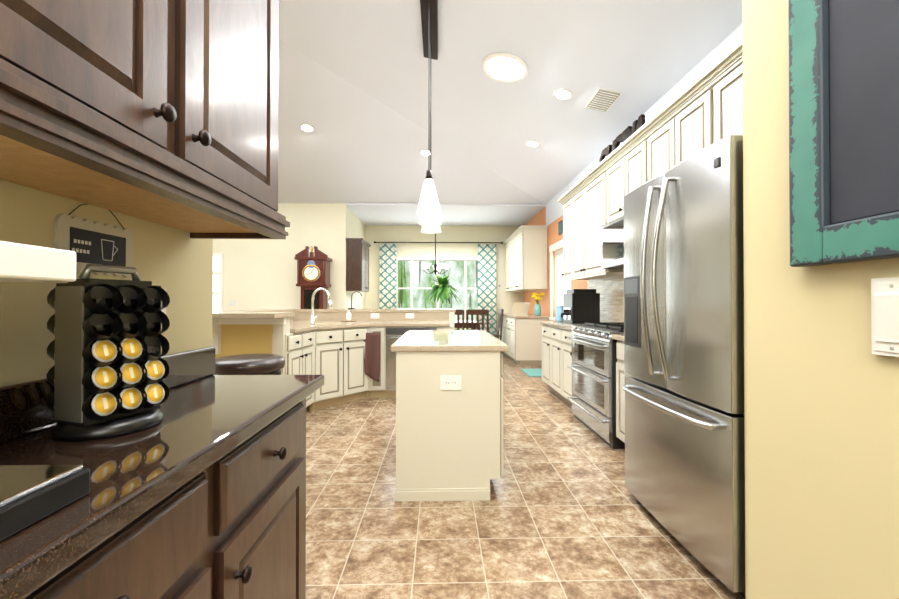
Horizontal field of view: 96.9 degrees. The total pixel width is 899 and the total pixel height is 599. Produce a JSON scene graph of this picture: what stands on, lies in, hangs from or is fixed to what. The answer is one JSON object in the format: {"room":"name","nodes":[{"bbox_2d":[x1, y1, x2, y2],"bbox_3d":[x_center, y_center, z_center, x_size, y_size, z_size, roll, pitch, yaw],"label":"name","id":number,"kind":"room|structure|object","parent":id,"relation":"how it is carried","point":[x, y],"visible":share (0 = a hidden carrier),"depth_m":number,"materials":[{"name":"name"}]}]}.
{"room":"kitchen and dining room","nodes":[
{"label":"kitchen and dining room","id":0,"kind":"room"},
{"bbox_2d":[0,179,212,386],"bbox_3d":[-0.858,-0.916,-0.329,0.130,4.150,3.480,0,0,-1],"label":"wall","id":1,"kind":"structure","parent":0,"point":[176,264],"depth_m":0.86,"materials":[{"name":"yellow paint"}]},
{"bbox_2d":[53,204,133,276],"bbox_3d":[-0.819,-0.151,0.929,0.011,0.187,0.207,0,0,-1],"label":"sign","id":2,"kind":"object","parent":1,"relation":"attached to","point":[88,241],"visible":0.92,"depth_m":0.91,"materials":[{"name":"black wood"}]},
{"bbox_2d":[0,0,287,223],"bbox_3d":[-0.671,-0.782,0.773,0.291,1.020,1.035,0,0,-1],"label":"upper cabinet","id":3,"kind":"object","parent":1,"relation":"attached to","point":[163,112],"depth_m":0.71,"materials":[{"name":"brown wood"}]},
{"bbox_2d":[161,289,165,328],"bbox_3d":[-0.825,0.027,1.125,0.008,0.114,0.070,0,0,-1],"label":"light switch","id":4,"kind":"object","parent":1,"relation":"attached to","point":[163,310],"visible":0.12,"depth_m":1.15,"materials":[{"name":"white plastic"}]},
{"bbox_2d":[224,316,291,327],"bbox_3d":[-2.105,0.225,4.553,0.021,0.120,1.680,0,0,-1],"label":"backsplash","id":5,"kind":"structure","parent":0,"relation":"attached to","point":[227,323],"depth_m":3.56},
{"bbox_2d":[213,203,346,310],"bbox_3d":[-4.069,-0.858,7.514,4.220,4.150,0.120,0,0,-1],"label":"wall","id":6,"kind":"structure","parent":0,"point":[258,274],"depth_m":7.48,"materials":[{"name":"yellow paint"}]},
{"bbox_2d":[212,253,223,310],"bbox_3d":[-4.842,0.177,7.444,1.230,2.080,0.105,0,0,-1],"label":"living room window","id":7,"kind":"structure","parent":6,"relation":"in","point":[218,261],"depth_m":7.42,"materials":[{"name":"white"}]},
{"bbox_2d":[230,299,235,305],"bbox_3d":[-4.047,0.057,7.439,0.120,0.120,0.014,0,0,-1],"label":"light switch","id":8,"kind":"object","parent":6,"relation":"attached to","point":[232,302],"visible":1,"depth_m":7.43,"materials":[{"name":"white plastic"}]},
{"bbox_2d":[347,207,364,308],"bbox_3d":[-2.044,-0.850,8.564,0.120,4.150,1.880,0,0,-1],"label":"wall","id":9,"kind":"structure","parent":0,"point":[355,226],"depth_m":8.38,"materials":[{"name":"yellow paint"}]},
{"bbox_2d":[346,238,370,291],"bbox_3d":[-1.801,-0.655,7.928,0.325,0.990,0.900,0,0,-1],"label":"upper cabinet","id":10,"kind":"object","parent":9,"relation":"attached to","point":[357,264],"visible":1,"depth_m":7.53,"materials":[{"name":"brown wood"}]},
{"bbox_2d":[292,312,451,319],"bbox_3d":[-1.046,0.231,5.410,2.180,0.120,0.021,0,0,-1],"label":"backsplash","id":11,"kind":"structure","parent":0,"relation":"attached to","point":[299,315],"depth_m":5.40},
{"bbox_2d":[365,226,523,337],"bbox_3d":[-0.109,-0.842,9.605,4.040,4.150,0.135,0,0,-1],"label":"wall","id":12,"kind":"structure","parent":0,"point":[505,300],"depth_m":9.55,"materials":[{"name":"yellow paint"}]},
{"bbox_2d":[397,257,477,329],"bbox_3d":[-0.269,0.083,9.571,2.080,2.180,0.100,0,0,-1],"label":"window","id":13,"kind":"structure","parent":12,"relation":"in","point":[438,259],"depth_m":9.55,"materials":[{"name":"white wood"}]},
{"bbox_2d":[374,241,502,243],"bbox_3d":[-0.256,-1.353,9.487,3.080,0.056,0.126,0,0,-1],"label":"curtain rod","id":14,"kind":"object","parent":12,"relation":"attached to","point":[438,242],"visible":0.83,"depth_m":9.44,"materials":[{"name":"black metal"}]},
{"bbox_2d":[379,244,396,308],"bbox_3d":[-1.453,-0.054,9.411,0.403,2.530,0.074,0,0,-1],"label":"curtain","id":15,"kind":"object","parent":14,"relation":"hanging from","point":[388,280],"visible":0.62,"depth_m":9.41,"materials":[{"name":"fabric"}]},
{"bbox_2d":[478,244,495,333],"bbox_3d":[0.896,-0.053,9.469,0.443,2.530,0.074,0,0,-1],"label":"curtain","id":16,"kind":"object","parent":14,"relation":"hanging from","point":[486,276],"visible":0.69,"depth_m":9.46,"materials":[{"name":"fabric"}]},
{"bbox_2d":[278,0,741,225],"bbox_3d":[-2.072,-2.332,3.653,8.020,1.040,11.720,0,0,-1],"label":"ceiling","id":17,"kind":"structure","parent":0,"point":[354,83],"depth_m":4.26,"materials":[{"name":"white paint"}]},
{"bbox_2d":[300,123,313,132],"bbox_3d":[-1.887,-2.271,5.276,0.184,0.044,0.182,0,0,-1],"label":"recessed light","id":18,"kind":"object","parent":17,"relation":"in","point":[305,127],"visible":1,"depth_m":5.27,"materials":[{"name":"white"}]},
{"bbox_2d":[420,149,429,155],"bbox_3d":[-0.350,-2.157,5.863,0.170,0.042,0.168,0,0,-1],"label":"recessed light","id":19,"kind":"object","parent":17,"relation":"in","point":[424,152],"visible":0.75,"depth_m":5.85,"materials":[{"name":"white"}]},
{"bbox_2d":[416,0,441,233],"bbox_3d":[-0.154,-1.442,3.153,0.186,1.673,1.040,0,0,-1],"label":"pendant light","id":20,"kind":"object","parent":17,"relation":"hanging from","point":[428,211],"visible":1,"depth_m":3.11,"materials":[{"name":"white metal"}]},
{"bbox_2d":[421,234,449,274],"bbox_3d":[-0.304,-1.149,8.623,0.644,1.250,0.619,0,0,-1],"label":"chandelier","id":21,"kind":"object","parent":17,"relation":"hanging from","point":[426,266],"visible":0.92,"depth_m":8.59,"materials":[{"name":"white glass"}]},
{"bbox_2d":[425,274,461,303],"bbox_3d":[-0.127,-0.236,8.511,0.809,0.678,0.808,0,0,-1],"label":"hanging plant","id":22,"kind":"object","parent":21,"relation":"hanging from","point":[442,290],"visible":1,"depth_m":8.33,"materials":[{"name":"green plant"}]},
{"bbox_2d":[482,53,527,82],"bbox_3d":[0.506,-2.120,3.655,0.424,0.095,0.430,0,0,-1],"label":"recessed light","id":23,"kind":"object","parent":17,"relation":"in","point":[506,67],"visible":1,"depth_m":3.63,"materials":[{"name":"white plastic"}]},
{"bbox_2d":[525,140,539,146],"bbox_3d":[1.065,-1.992,5.095,0.182,0.044,0.184,0,0,-1],"label":"recessed light","id":24,"kind":"object","parent":17,"relation":"in","point":[531,143],"visible":1,"depth_m":5.09,"materials":[{"name":"white"}]},
{"bbox_2d":[553,89,572,99],"bbox_3d":[1.106,-1.999,3.885,0.182,0.044,0.184,0,0,-1],"label":"recessed light","id":25,"kind":"object","parent":17,"relation":"in","point":[562,94],"visible":1,"depth_m":3.88,"materials":[{"name":"white"}]},
{"bbox_2d":[584,88,622,111],"bbox_3d":[1.483,-1.924,3.856,0.226,0.055,0.370,0,0,-1],"label":"ceiling vent","id":26,"kind":"object","parent":17,"relation":"in","point":[603,100],"visible":1,"depth_m":3.83,"materials":[{"name":"grey metal"}]},
{"bbox_2d":[306,351,744,598],"bbox_3d":[-2.014,1.219,3.688,8.140,0.060,11.840,0,0,-1],"label":"floor","id":27,"kind":"structure","parent":0,"point":[563,512],"depth_m":2.08,"materials":[{"name":"tile"}]},
{"bbox_2d":[25,453,228,598],"bbox_3d":[-0.621,0.730,0.495,0.366,0.870,0.525,0,0,-1],"label":"base cabinet","id":28,"kind":"object","parent":27,"relation":"on","point":[178,548],"depth_m":0.63,"materials":[{"name":"brown wood"}]},
{"bbox_2d":[0,346,323,598],"bbox_3d":[-0.608,0.224,0.359,0.395,0.139,2.060,0,0,-1],"label":"countertop","id":29,"kind":"structure","parent":28,"relation":"on","point":[210,418],"depth_m":0.69,"materials":[{"name":"stone"}]},
{"bbox_2d":[0,241,89,540],"bbox_3d":[-0.624,0.093,0.380,0.315,0.318,0.300,0,0,-1],"label":"coffee maker","id":30,"kind":"object","parent":29,"relation":"on","point":[30,495],"visible":1,"depth_m":0.47,"materials":[{"name":"white plastic"}]},
{"bbox_2d":[46,264,169,440],"bbox_3d":[-0.681,0.094,0.803,0.174,0.324,0.178,0,0,-1],"label":"pod carousel","id":31,"kind":"object","parent":29,"relation":"on","point":[108,372],"visible":1,"depth_m":0.75,"materials":[{"name":"black plastic"}]},
{"bbox_2d":[214,354,284,374],"bbox_3d":[-1.359,0.782,2.687,0.464,0.801,0.464,0,0,-1],"label":"bar stool","id":32,"kind":"object","parent":27,"relation":"on","point":[257,364],"visible":0.35,"depth_m":2.54,"materials":[{"name":"black leather"}]},
{"bbox_2d":[229,398,305,598],"bbox_3d":[-0.635,0.734,1.041,0.366,0.870,0.567,0,0,-1],"label":"base cabinet","id":33,"kind":"object","parent":27,"relation":"on","point":[231,524],"depth_m":1.01,"materials":[{"name":"brown wood"}]},
{"bbox_2d":[216,332,319,411],"bbox_3d":[-1.729,0.754,3.926,0.706,0.872,0.675,0,0,-1],"label":"base cabinet","id":34,"kind":"object","parent":27,"relation":"on","point":[300,351],"depth_m":3.60,"materials":[{"name":"yellow paint"}]},
{"bbox_2d":[294,246,331,308],"bbox_3d":[-2.482,0.122,7.279,0.580,2.187,0.353,0,0,-1],"label":"grandfather clock","id":35,"kind":"object","parent":27,"relation":"on","point":[313,271],"visible":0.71,"depth_m":7.14,"materials":[{"name":"brown wood"}]},
{"bbox_2d":[320,332,371,408],"bbox_3d":[-1.415,0.760,4.685,0.988,0.872,0.968,0,0,-1],"label":"base cabinet","id":36,"kind":"object","parent":27,"relation":"on","point":[349,355],"depth_m":4.52,"materials":[{"name":"yellow paint"}]},
{"bbox_2d":[212,312,295,319],"bbox_3d":[-2.084,0.150,3.524,1.250,0.066,0.460,0,0,-1],"label":"countertop","id":37,"kind":"structure","parent":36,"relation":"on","point":[215,315],"depth_m":3.34,"materials":[{"name":"beige stone"}]},
{"bbox_2d":[240,309,291,311],"bbox_3d":[-2.265,0.145,4.555,0.360,0.040,1.610,0,0,-1],"label":"countertop","id":38,"kind":"structure","parent":36,"relation":"on","point":[261,310],"depth_m":4.74,"materials":[{"name":"beige stone"}]},
{"bbox_2d":[228,320,451,331],"bbox_3d":[-1.039,0.302,4.570,2.109,0.039,1.657,0,0,-1],"label":"countertop","id":39,"kind":"structure","parent":36,"relation":"on","point":[289,325],"depth_m":4.76,"materials":[{"name":"beige stone"}]},
{"bbox_2d":[310,288,332,323],"bbox_3d":[-1.456,0.075,4.560,0.264,0.416,0.155,0,0,-1],"label":"faucet","id":40,"kind":"object","parent":39,"relation":"on","point":[330,303],"depth_m":4.52,"materials":[{"name":"silver metal"}]},
{"bbox_2d":[341,309,352,321],"bbox_3d":[-1.321,0.198,5.219,0.193,0.179,0.202,0,0,-1],"label":"soap dispenser","id":41,"kind":"object","parent":39,"relation":"on","point":[348,315],"depth_m":5.19,"materials":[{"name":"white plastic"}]},
{"bbox_2d":[290,321,449,332],"bbox_3d":[-1.040,0.389,4.569,2.109,0.212,1.657,0,0,-1],"label":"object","id":42,"kind":"structure","parent":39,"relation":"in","point":[295,326],"depth_m":4.77,"materials":[{"name":"beige stone"}]},
{"bbox_2d":[364,333,380,381],"bbox_3d":[-0.922,0.692,4.730,0.203,0.590,0.038,0,0,-1],"label":"towel","id":43,"kind":"object","parent":36,"relation":"hanging from","point":[372,341],"depth_m":4.73,"materials":[{"name":"brown fabric"}]},
{"bbox_2d":[292,308,455,311],"bbox_3d":[-1.195,0.152,5.582,2.550,0.040,0.390,0,0,-1],"label":"countertop","id":44,"kind":"structure","parent":36,"relation":"on","point":[293,310],"depth_m":5.39,"materials":[{"name":"beige stone"}]},
{"bbox_2d":[348,291,361,308],"bbox_3d":[-1.322,0.010,5.574,0.195,0.245,0.100,0,0,-1],"label":"lamp","id":45,"kind":"object","parent":44,"relation":"on","point":[351,300],"visible":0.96,"depth_m":5.57,"materials":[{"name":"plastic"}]},
{"bbox_2d":[372,332,383,397],"bbox_3d":[-0.905,0.762,5.050,0.251,0.872,0.678,0,0,-1],"label":"base cabinet","id":46,"kind":"object","parent":27,"relation":"on","point":[377,337],"depth_m":4.77,"materials":[{"name":"yellow paint"}]},
{"bbox_2d":[384,332,405,397],"bbox_3d":[-0.460,0.763,5.061,0.740,0.872,0.678,0,0,-1],"label":"base cabinet","id":47,"kind":"object","parent":27,"relation":"on","point":[389,337],"depth_m":4.77,"materials":[{"name":"yellow paint"}]},
{"bbox_2d":[394,351,502,501],"bbox_3d":[0.001,0.747,2.937,0.676,0.872,1.207,0,0,-1],"label":"kitchen island","id":48,"kind":"object","parent":27,"relation":"on","point":[449,426],"visible":0.92,"depth_m":2.35,"materials":[{"name":"beige wood"}]},
{"bbox_2d":[391,330,508,351],"bbox_3d":[-0.013,0.291,2.953,0.693,0.039,1.243,0,0,-1],"label":"island countertop","id":49,"kind":"structure","parent":48,"relation":"on","point":[442,340],"depth_m":2.48,"materials":[{"name":"beige stone"}]},
{"bbox_2d":[455,310,463,329],"bbox_3d":[0.060,0.703,7.609,0.420,1.030,0.490,0,0,-1],"label":"dining chair","id":50,"kind":"object","parent":27,"relation":"on","point":[459,312],"visible":0.12,"depth_m":7.39,"materials":[{"name":"brown wood"}]},
{"bbox_2d":[455,320,481,329],"bbox_3d":[0.068,0.845,8.494,1.200,0.760,1.000,0,0,-1],"label":"dining table","id":51,"kind":"object","parent":27,"relation":"on","point":[469,324],"visible":0.27,"depth_m":8.06,"materials":[{"name":"brown wood"}]},
{"bbox_2d":[466,309,488,332],"bbox_3d":[0.553,0.703,7.642,0.420,1.030,0.490,0,0,9],"label":"dining chair","id":52,"kind":"object","parent":27,"relation":"on","point":[476,312],"visible":0.5,"depth_m":7.44,"materials":[{"name":"brown wood"}]},
{"bbox_2d":[491,308,503,351],"bbox_3d":[0.883,0.710,8.515,0.490,1.030,0.420,0,0,-1],"label":"dining chair","id":53,"kind":"object","parent":27,"relation":"on","point":[500,320],"visible":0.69,"depth_m":8.33,"materials":[{"name":"brown wood"}]},
{"bbox_2d":[503,316,548,365],"bbox_3d":[1.502,0.784,7.855,0.634,0.872,1.110,0,0,-1],"label":"base cabinet","id":54,"kind":"object","parent":27,"relation":"on","point":[522,338],"depth_m":7.30,"materials":[{"name":"beige wood"}]},
{"bbox_2d":[497,313,549,317],"bbox_3d":[1.484,0.331,8.348,0.653,0.039,2.150,0,0,-1],"label":"countertop","id":55,"kind":"structure","parent":54,"relation":"on","point":[528,316],"depth_m":7.28,"materials":[{"name":"beige stone"}]},
{"bbox_2d":[512,302,529,315],"bbox_3d":[1.363,0.180,7.596,0.340,0.250,0.130,0,0,-21],"label":"cookbook stand","id":56,"kind":"object","parent":55,"relation":"on","point":[520,308],"visible":1,"depth_m":7.58,"materials":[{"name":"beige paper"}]},
{"bbox_2d":[531,292,544,315],"bbox_3d":[1.677,0.085,7.508,0.255,0.440,0.193,0,0,-1],"label":"flower vase","id":57,"kind":"object","parent":55,"relation":"on","point":[537,309],"visible":1,"depth_m":7.47,"materials":[{"name":"teal"}]},
{"bbox_2d":[521,369,541,376],"bbox_3d":[1.496,1.204,6.576,0.500,0.012,0.700,0,0,-1],"label":"mat","id":58,"kind":"object","parent":27,"relation":"on","point":[533,372],"visible":0.52,"depth_m":6.53,"materials":[{"name":"teal fabric"}]},
{"bbox_2d":[542,324,545,382],"bbox_3d":[1.569,0.765,5.150,0.634,0.870,0.500,0,0,-1],"label":"base cabinet","id":59,"kind":"object","parent":27,"relation":"on","point":[543,326],"depth_m":5.29,"materials":[{"name":"beige wood"}]},
{"bbox_2d":[546,325,557,395],"bbox_3d":[1.579,0.762,4.735,0.634,0.870,0.550,0,0,-1],"label":"base cabinet","id":60,"kind":"object","parent":27,"relation":"on","point":[556,359],"depth_m":4.91,"materials":[{"name":"beige wood"}]},
{"bbox_2d":[558,328,572,406],"bbox_3d":[1.589,0.759,4.321,0.634,0.870,0.500,0,0,-1],"label":"base cabinet","id":61,"kind":"object","parent":27,"relation":"on","point":[564,344],"depth_m":4.40,"materials":[{"name":"beige wood"}]},
{"bbox_2d":[567,322,624,448],"bbox_3d":[1.559,0.708,3.615,0.731,0.960,0.904,0,0,-1],"label":"range","id":62,"kind":"object","parent":27,"relation":"on","point":[592,399],"visible":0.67,"depth_m":3.43,"materials":[{"name":"grey metal"}]},
{"bbox_2d":[616,340,627,442],"bbox_3d":[1.627,0.747,2.791,0.634,0.870,0.700,0,0,-1],"label":"base cabinet","id":63,"kind":"object","parent":27,"relation":"on","point":[620,375],"depth_m":3.04,"materials":[{"name":"beige wood"}]},
{"bbox_2d":[540,321,623,340],"bbox_3d":[1.593,0.300,3.934,0.653,0.039,3.000,0,0,-1],"label":"countertop","id":64,"kind":"structure","parent":63,"relation":"on","point":[568,326],"depth_m":4.54,"materials":[{"name":"beige stone"}]},
{"bbox_2d":[555,305,562,321],"bbox_3d":[1.450,0.184,5.209,0.120,0.210,0.166,0,0,-1],"label":"pitcher","id":65,"kind":"object","parent":64,"relation":"on","point":[558,312],"visible":0.85,"depth_m":5.19,"materials":[{"name":"blue plastic"}]},
{"bbox_2d":[561,289,599,323],"bbox_3d":[1.561,0.082,4.855,0.416,0.408,0.340,0,0,-1],"label":"air fryer","id":66,"kind":"object","parent":64,"relation":"on","point":[581,306],"visible":0.96,"depth_m":4.69,"materials":[{"name":"black plastic"}]},
{"bbox_2d":[622,135,745,598],"bbox_3d":[1.466,0.274,1.976,0.998,1.805,0.890,0,0,-1],"label":"fridge","id":67,"kind":"object","parent":27,"relation":"on","point":[683,387],"visible":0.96,"depth_m":1.75,"materials":[{"name":"grey metal"}]},
{"bbox_2d":[524,23,741,321],"bbox_3d":[1.950,-0.874,5.307,0.135,4.150,8.830,0,0,-1],"label":"wall","id":68,"kind":"structure","parent":0,"point":[610,289],"depth_m":4.91,"materials":[{"name":"paint"}]},
{"bbox_2d":[503,225,547,291],"bbox_3d":[1.554,-0.776,8.428,0.508,1.180,2.090,0,0,-1],"label":"upper cabinet","id":69,"kind":"object","parent":68,"relation":"attached to","point":[525,258],"visible":1,"depth_m":7.45,"materials":[{"name":"beige wood"}]},
{"bbox_2d":[558,220,562,234],"bbox_3d":[1.856,-1.199,6.653,0.016,0.220,0.200,0,0,-1],"label":"sign plaque","id":70,"kind":"object","parent":68,"relation":"attached to","point":[560,227],"visible":1,"depth_m":6.63,"materials":[{"name":"paint"}]},
{"bbox_2d":[549,239,571,319],"bbox_3d":[1.887,-0.309,6.672,0.135,1.340,1.170,0,0,-1],"label":"window","id":71,"kind":"structure","parent":68,"relation":"in","point":[561,287],"depth_m":6.96,"materials":[{"name":"white"}]},
{"bbox_2d":[569,187,580,278],"bbox_3d":[1.729,-0.798,4.836,0.338,1.050,0.540,0,0,-1],"label":"upper cabinet","id":72,"kind":"object","parent":68,"relation":"attached to","point":[575,199],"depth_m":4.93,"materials":[{"name":"beige wood"}]},
{"bbox_2d":[561,199,588,281],"bbox_3d":[1.719,-0.795,5.216,0.338,1.050,0.460,0,0,-1],"label":"upper cabinet","id":73,"kind":"object","parent":68,"relation":"attached to","point":[565,202],"depth_m":5.31,"materials":[{"name":"beige wood"}]},
{"bbox_2d":[581,167,623,278],"bbox_3d":[1.740,-0.801,4.356,0.338,1.050,0.660,0,0,-1],"label":"upper cabinet","id":74,"kind":"object","parent":68,"relation":"attached to","point":[593,190],"depth_m":4.44,"materials":[{"name":"beige wood"}]},
{"bbox_2d":[593,211,623,270],"bbox_3d":[1.710,-0.529,3.623,0.429,0.435,0.800,0,0,-1],"label":"upper cabinet","id":75,"kind":"object","parent":68,"relation":"attached to","point":[608,235],"depth_m":3.86,"materials":[{"name":"beige wood"}]},
{"bbox_2d":[601,215,623,268],"bbox_3d":[1.710,-0.529,3.623,0.429,0.435,0.800,0,0,-1],"label":"microwave","id":76,"kind":"object","parent":75,"relation":"in","point":[612,232],"depth_m":3.75,"materials":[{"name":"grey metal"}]},
{"bbox_2d":[605,135,644,218],"bbox_3d":[1.758,-1.044,3.633,0.338,0.575,0.790,0,0,-1],"label":"upper cabinet","id":77,"kind":"object","parent":68,"relation":"attached to","point":[626,173],"depth_m":3.64,"materials":[{"name":"beige wood"}]},
{"bbox_2d":[599,114,644,162],"bbox_3d":[1.730,-1.538,4.033,0.065,0.292,1.016,0,0,-1],"label":"sign","id":78,"kind":"object","parent":77,"relation":"on","point":[626,133],"visible":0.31,"depth_m":3.93,"materials":[{"name":"black metal"}]},
{"bbox_2d":[645,79,712,182],"bbox_3d":[1.777,-0.812,2.882,0.338,1.050,0.850,0,0,-1],"label":"upper cabinet","id":79,"kind":"object","parent":68,"relation":"attached to","point":[703,110],"depth_m":2.78,"materials":[{"name":"beige wood"}]},
{"bbox_2d":[713,51,742,143],"bbox_3d":[1.799,-1.006,2.003,0.338,0.675,0.910,0,0,-1],"label":"upper cabinet","id":80,"kind":"object","parent":68,"relation":"attached to","point":[728,82],"depth_m":2.32,"materials":[{"name":"beige wood"}]},
{"bbox_2d":[742,0,898,598],"bbox_3d":[1.349,-0.915,-0.249,1.373,4.150,3.530,0,0,-1],"label":"wall","id":81,"kind":"structure","parent":0,"point":[821,396],"depth_m":0.72,"materials":[{"name":"yellow paint"}]},
{"bbox_2d":[788,0,898,266],"bbox_3d":[0.637,-0.760,0.195,0.026,1.395,1.056,0,0,-1],"label":"chalkboard","id":82,"kind":"object","parent":81,"relation":"attached to","point":[843,131],"visible":1,"depth_m":0.63,"materials":[{"name":"teal paint"}]},
{"bbox_2d":[871,277,898,356],"bbox_3d":[0.634,0.025,0.539,0.016,0.113,0.116,0,0,-1],"label":"switch plate","id":83,"kind":"object","parent":81,"relation":"attached to","point":[885,314],"visible":1,"depth_m":0.57,"materials":[{"name":"white plastic"}]},
{"label":"outside","id":84,"kind":"structure","parent":0,"visible":0},
{"bbox_2d":[398,261,477,329],"bbox_3d":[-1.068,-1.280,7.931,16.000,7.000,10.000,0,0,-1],"label":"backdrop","id":85,"kind":"structure","parent":84,"point":[422,278],"depth_m":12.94,"materials":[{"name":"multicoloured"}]}
]}

